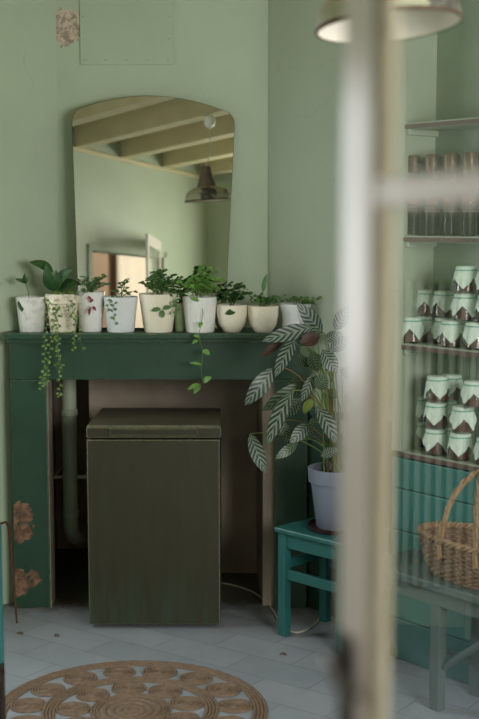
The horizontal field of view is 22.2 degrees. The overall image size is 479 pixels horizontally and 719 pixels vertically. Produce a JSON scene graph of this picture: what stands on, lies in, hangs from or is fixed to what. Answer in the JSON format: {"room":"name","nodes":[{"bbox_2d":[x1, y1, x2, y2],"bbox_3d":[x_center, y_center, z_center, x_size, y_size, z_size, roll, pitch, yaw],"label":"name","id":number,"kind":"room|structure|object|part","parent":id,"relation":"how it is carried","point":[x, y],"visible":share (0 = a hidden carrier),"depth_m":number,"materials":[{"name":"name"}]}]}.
{"room":"kitchen","nodes":[
{"label":"kitchen","id":0,"kind":"room"},
{"bbox_2d":[0,0,59,603],"bbox_3d":[-1.768,-0.267,4.604,2.460,2.800,0.101,-5,8,-39],"label":"wall","id":1,"kind":"structure","parent":0,"point":[29,181],"depth_m":5.19,"materials":[{"name":"green paint"}]},
{"bbox_2d":[10,379,273,605],"bbox_3d":[-0.410,0.483,5.713,1.220,1.060,0.995,0,6,0],"label":"wall","id":2,"kind":"structure","parent":0,"point":[247,492],"depth_m":5.69,"materials":[{"name":"paint"}]},
{"bbox_2d":[53,380,87,544],"bbox_3d":[-0.777,0.446,5.706,0.156,0.864,0.319,0,6,0],"label":"drain pipe","id":3,"kind":"object","parent":2,"relation":"attached to","point":[76,535],"visible":0.94,"depth_m":5.57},
{"bbox_2d":[61,408,77,416],"bbox_3d":[-0.777,0.242,5.562,0.078,0.034,0.078,0,6,0],"label":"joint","id":4,"kind":"object","parent":3,"relation":"attached to","point":[65,412],"depth_m":5.53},
{"bbox_2d":[56,0,267,327],"bbox_3d":[-0.400,-0.354,5.374,1.200,2.800,0.080,0,6,0],"label":"wall","id":5,"kind":"structure","parent":0,"point":[220,47],"depth_m":5.24,"materials":[{"name":"green paint"}]},
{"bbox_2d":[79,0,172,64],"bbox_3d":[-0.483,-1.500,5.199,0.398,0.479,0.012,0,6,0],"label":"board","id":6,"kind":"object","parent":5,"relation":"attached to","point":[112,32],"visible":1,"depth_m":5.21,"materials":[{"name":"green paint"}]},
{"bbox_2d":[3,548,337,718],"bbox_3d":[1.000,1.714,-0.209,11.000,0.060,13.200,0,6,0],"label":"floor","id":7,"kind":"structure","parent":0,"point":[246,644],"depth_m":4.79,"materials":[{"name":"tile"}]},
{"bbox_2d":[0,524,5,718],"bbox_3d":[-0.856,0.883,3.127,0.432,0.845,0.416,0,6,0],"label":"wooden chair","id":8,"kind":"object","parent":7,"relation":"on","point":[2,664],"visible":1,"depth_m":3.30,"materials":[{"name":"teal wood"}]},
{"bbox_3d":[-0.656,0.633,3.293,0.032,0.385,0.030,0,6,0],"label":"post","id":9,"kind":"part","parent":8,"relation":"part of","materials":[{"name":"teal paint"}]},
{"bbox_3d":[-0.856,0.871,3.125,0.432,0.030,0.416,0,6,0],"label":"seat","id":10,"kind":"part","parent":8,"relation":"part of","materials":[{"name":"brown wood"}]},
{"bbox_3d":[-0.656,1.053,3.339,0.032,0.460,0.032,0,6,0],"label":"leg","id":11,"kind":"part","parent":8,"relation":"part of","materials":[{"name":"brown wood"}]},
{"bbox_2d":[0,521,17,622],"bbox_3d":[-0.952,0.886,5.113,0.059,0.392,0.204,-4,8,-33],"label":"poker","id":12,"kind":"object","parent":7,"relation":"on","point":[3,522],"visible":0.94,"depth_m":5.12,"materials":[{"name":"metal"}]},
{"bbox_2d":[5,660,267,718],"bbox_3d":[-0.370,1.188,4.144,0.932,0.009,0.932,-4,7,-30],"label":"round rug","id":13,"kind":"object","parent":7,"relation":"on","point":[129,703],"visible":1,"depth_m":4.27,"materials":[{"name":"wicker"}]},
{"bbox_2d":[86,408,220,623],"bbox_3d":[-0.344,0.656,5.171,0.540,0.838,0.490,0,6,0],"label":"fridge","id":14,"kind":"object","parent":7,"relation":"on","point":[154,474],"visible":1,"depth_m":4.94,"materials":[{"name":"green paint"}]},
{"bbox_3d":[-0.344,0.291,4.912,0.540,0.043,0.042,0,6,0],"label":"trim","id":15,"kind":"part","parent":14,"relation":"part of","materials":[{"name":"green paint"}]},
{"bbox_3d":[-0.344,0.293,4.889,0.356,0.031,0.010,0,6,0],"label":"handle","id":16,"kind":"part","parent":14,"relation":"part of","materials":[{"name":"green paint"}]},
{"bbox_2d":[87,408,220,426],"bbox_3d":[-0.344,0.258,5.135,0.540,0.038,0.472,0,6,0],"label":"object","id":17,"kind":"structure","parent":14,"relation":"on","point":[106,417],"depth_m":5.10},
{"bbox_2d":[2,328,319,607],"bbox_3d":[-0.325,0.467,5.276,1.320,1.190,0.291,0,6,0],"label":"mantelpiece","id":18,"kind":"object","parent":7,"relation":"on","point":[139,354],"visible":0.66,"depth_m":5.14,"materials":[{"name":"green wood"}]},
{"bbox_3d":[-0.889,0.572,5.242,0.154,0.990,0.110,0,6,0],"label":"leg","id":19,"kind":"part","parent":18,"relation":"part of","materials":[{"name":"green wood"}]},
{"bbox_2d":[16,274,45,331],"bbox_3d":[-0.877,-0.243,5.145,0.132,0.248,0.132,0,6,0],"label":"potted plant","id":20,"kind":"object","parent":18,"relation":"on","point":[31,310],"visible":1,"depth_m":5.10,"materials":[{"name":"green plant"}]},
{"bbox_3d":[-0.877,-0.193,5.151,0.132,0.147,0.132,0,6,0],"label":"pot","id":21,"kind":"part","parent":20,"relation":"part of","materials":[{"name":"white ceramic"}]},
{"bbox_2d":[30,260,85,397],"bbox_3d":[-0.756,-0.134,5.120,0.244,0.566,0.198,0,6,0],"label":"potted plant","id":22,"kind":"object","parent":18,"relation":"on","point":[62,307],"visible":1,"depth_m":5.08,"materials":[{"name":"green plant"}]},
{"bbox_3d":[-0.745,-0.198,5.140,0.144,0.160,0.144,0,6,0],"label":"pot","id":23,"kind":"part","parent":22,"relation":"part of","materials":[{"name":"beige ceramic"}]},
{"bbox_2d":[73,274,110,331],"bbox_3d":[-0.613,-0.240,5.138,0.153,0.245,0.153,0,6,0],"label":"potted plant","id":24,"kind":"object","parent":18,"relation":"on","point":[91,302],"visible":0.98,"depth_m":5.11,"materials":[{"name":"green plant"}]},
{"bbox_3d":[-0.629,-0.204,5.160,0.119,0.167,0.119,0,6,0],"label":"pot","id":25,"kind":"part","parent":24,"relation":"part of","materials":[{"name":"white ceramic"}]},
{"bbox_2d":[103,278,137,332],"bbox_3d":[-0.499,-0.232,5.130,0.148,0.230,0.158,0,6,0],"label":"potted plant","id":26,"kind":"object","parent":18,"relation":"on","point":[120,311],"visible":1,"depth_m":5.09,"materials":[{"name":"green plant"}]},
{"bbox_3d":[-0.500,-0.192,5.141,0.144,0.148,0.144,0,6,0],"label":"pot","id":27,"kind":"part","parent":26,"relation":"part of","materials":[{"name":"white ceramic"}]},
{"bbox_2d":[72,96,234,327],"bbox_3d":[-0.364,-0.626,5.217,0.691,0.990,0.057,-1,6,-5],"label":"mirror","id":28,"kind":"object","parent":18,"relation":"on","point":[153,174],"visible":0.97,"depth_m":5.21,"materials":[{"name":"clear glass"}]},
{"bbox_3d":[-0.328,-0.083,5.133,1.288,0.020,0.076,0,6,0],"label":"moulding","id":29,"kind":"part","parent":18,"relation":"part of","materials":[{"name":"green wood"}]},
{"bbox_2d":[2,328,319,338],"bbox_3d":[-0.325,-0.113,5.211,1.320,0.022,0.291,0,6,0],"label":"shelf","id":30,"kind":"object","parent":18,"relation":"attached to","point":[139,333],"depth_m":5.07,"materials":[{"name":"green wood"}]},
{"bbox_2d":[139,269,183,332],"bbox_3d":[-0.324,-0.249,5.124,0.192,0.265,0.168,0,6,0],"label":"potted plant","id":31,"kind":"object","parent":18,"relation":"on","point":[158,309],"visible":1,"depth_m":5.08,"materials":[{"name":"green plant"}]},
{"bbox_3d":[-0.342,-0.198,5.135,0.157,0.160,0.157,0,6,0],"label":"pot","id":32,"kind":"part","parent":31,"relation":"part of","materials":[{"name":"beige ceramic"}]},
{"bbox_2d":[174,285,188,330],"bbox_3d":[-0.249,-0.223,5.172,0.069,0.203,0.080,0,6,0],"label":"potted plant","id":33,"kind":"object","parent":18,"relation":"on","point":[179,320],"visible":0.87,"depth_m":5.15,"materials":[{"name":"green plant"}]},
{"bbox_3d":[-0.249,-0.182,5.182,0.068,0.120,0.068,0,6,0],"label":"pot","id":34,"kind":"part","parent":33,"relation":"part of","materials":[{"name":"green ceramic"}]},
{"bbox_2d":[176,264,225,393],"bbox_3d":[-0.166,-0.131,5.104,0.184,0.532,0.201,4,8,34],"label":"potted plant","id":35,"kind":"object","parent":18,"relation":"on","point":[199,311],"visible":1,"depth_m":5.08,"materials":[{"name":"green plant"}]},
{"bbox_3d":[-0.166,-0.191,5.131,0.146,0.148,0.146,0,6,0],"label":"pot","id":36,"kind":"part","parent":35,"relation":"part of","materials":[{"name":"white ceramic"}]},
{"bbox_2d":[216,281,248,331],"bbox_3d":[-0.033,-0.222,5.119,0.136,0.212,0.136,-2,7,-16],"label":"potted plant","id":37,"kind":"object","parent":18,"relation":"on","point":[231,317],"visible":1,"depth_m":5.09,"materials":[{"name":"green plant"}]},
{"bbox_3d":[-0.032,-0.174,5.128,0.131,0.115,0.131,0,6,0],"label":"pot","id":38,"kind":"part","parent":37,"relation":"part of","materials":[{"name":"beige ceramic"}]},
{"bbox_2d":[247,275,291,332],"bbox_3d":[0.128,-0.237,5.114,0.189,0.244,0.135,0,6,0],"label":"potted plant","id":39,"kind":"object","parent":18,"relation":"on","point":[263,318],"visible":1,"depth_m":5.08,"materials":[{"name":"green plant"}]},
{"bbox_3d":[0.099,-0.171,5.123,0.131,0.111,0.131,0,6,0],"label":"pot","id":40,"kind":"part","parent":39,"relation":"part of","materials":[{"name":"beige ceramic"}]},
{"bbox_3d":[0.218,0.572,5.237,0.140,0.990,0.100,0,6,0],"label":"leg","id":41,"kind":"part","parent":18,"relation":"part of","materials":[{"name":"green wood"}]},
{"bbox_2d":[279,296,321,326],"bbox_3d":[0.247,-0.192,5.118,0.140,0.154,0.184,-5,8,-36],"label":"potted plant","id":42,"kind":"object","parent":18,"relation":"on","point":[290,314],"visible":0.68,"depth_m":5.09,"materials":[{"name":"green plant"}]},
{"bbox_3d":[0.234,-0.177,5.138,0.140,0.118,0.140,0,6,0],"label":"pot","id":43,"kind":"part","parent":42,"relation":"part of","materials":[{"name":"white ceramic"}]},
{"bbox_2d":[222,582,318,632],"bbox_3d":[0.113,1.064,5.251,0.515,0.008,0.614,1,7,11],"label":"power cord","id":44,"kind":"object","parent":7,"relation":"on","point":[255,593],"visible":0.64,"depth_m":5.20,"materials":[{"name":"plastic"}]},
{"bbox_2d":[274,517,339,651],"bbox_3d":[0.376,0.889,4.860,0.370,0.445,0.310,6,9,45],"label":"stool","id":45,"kind":"object","parent":7,"relation":"on","point":[297,536],"visible":0.6,"depth_m":4.85,"materials":[{"name":"teal paint"}]},
{"bbox_3d":[0.179,0.897,4.881,0.038,0.423,0.038,6,9,45],"label":"leg","id":46,"kind":"part","parent":45,"relation":"part of","materials":[{"name":"teal paint"}]},
{"bbox_2d":[245,303,341,534],"bbox_3d":[0.270,0.231,4.706,0.499,0.895,0.312,-2,7,-15],"label":"potted calathea","id":47,"kind":"object","parent":45,"relation":"on","point":[324,477],"visible":0.82,"depth_m":4.71,"materials":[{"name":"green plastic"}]},
{"bbox_2d":[308,461,339,530],"bbox_3d":[0.385,0.541,4.811,0.234,0.239,0.234,0,6,0],"label":"pot","id":48,"kind":"object","parent":47,"relation":"attached to","point":[324,478],"depth_m":4.74,"materials":[{"name":"ceramic"}]},
{"bbox_3d":[0.376,0.679,4.836,0.370,0.022,0.310,6,9,45],"label":"seat","id":49,"kind":"part","parent":45,"relation":"part of","materials":[{"name":"teal paint"}]},
{"bbox_3d":[0.356,0.878,5.057,0.038,0.423,0.038,6,9,45],"label":"leg","id":50,"kind":"part","parent":45,"relation":"part of","materials":[{"name":"teal paint"}]},
{"bbox_3d":[0.396,0.922,4.666,0.038,0.423,0.038,6,9,45],"label":"leg","id":51,"kind":"part","parent":45,"relation":"part of","materials":[{"name":"teal paint"}]},
{"bbox_2d":[268,0,343,411],"bbox_3d":[1.672,-0.143,3.499,0.080,2.800,4.816,-5,8,-39],"label":"wall","id":52,"kind":"structure","parent":0,"point":[306,71],"depth_m":5.09,"materials":[{"name":"green paint"}]},
{"bbox_2d":[306,407,340,616],"bbox_3d":[0.427,0.653,5.056,0.026,0.870,0.950,-5,8,-39],"label":"wainscoting","id":53,"kind":"structure","parent":52,"relation":"attached to","point":[313,455],"depth_m":5.18,"materials":[{"name":"green wood"}]},
{"bbox_3d":[0.657,-1.517,2.926,4.300,0.060,5.650,-5,8,-39],"label":"ceiling","id":54,"kind":"structure","parent":0,"visible":0},
{"bbox_3d":[0.337,-1.343,2.498,0.110,0.210,3.281,3,7,28],"label":"trim","id":55,"kind":"structure","parent":54,"relation":"attached to","visible":0},
{"bbox_2d":[315,0,344,42],"bbox_3d":[0.311,-0.955,2.509,0.307,0.564,0.307,0,6,0],"label":"pendant lamp","id":56,"kind":"object","parent":55,"relation":"hanging from","point":[330,19],"visible":0.27,"depth_m":2.50,"materials":[{"name":"metal"}]},
{"bbox_3d":[-0.978,0.050,1.793,0.100,2.800,5.490,-5,8,-39],"label":"wall","id":57,"kind":"structure","parent":0,"visible":0},
{"bbox_2d":[321,0,478,718],"bbox_3d":[0.177,0.580,0.703,0.049,1.970,0.757,-2,7,-15],"label":"glazed door","id":58,"kind":"structure","parent":57,"relation":"in","point":[408,632],"depth_m":0.89,"materials":[{"name":"clear glass"}]},
{"bbox_3d":[0.082,0.251,0.973,0.022,0.016,0.074,-1,7,-8],"label":"handle","id":59,"kind":"part","parent":58,"relation":"part of","materials":[{"name":"metal"}]},
{"bbox_3d":[0.088,0.278,1.010,0.004,0.105,0.033,-2,7,-15],"label":"handle plate","id":60,"kind":"part","parent":58,"relation":"part of","materials":[{"name":"metal"}]},
{"bbox_3d":[0.189,0.121,0.661,0.002,0.410,0.597,-2,7,-15],"label":"pane","id":61,"kind":"part","parent":58,"relation":"part of","materials":[{"name":"clear glass"}]},
{"bbox_3d":[0.189,-0.208,0.624,0.002,0.207,0.597,-2,7,-15],"label":"pane","id":62,"kind":"part","parent":58,"relation":"part of","materials":[{"name":"clear glass"}]}
]}

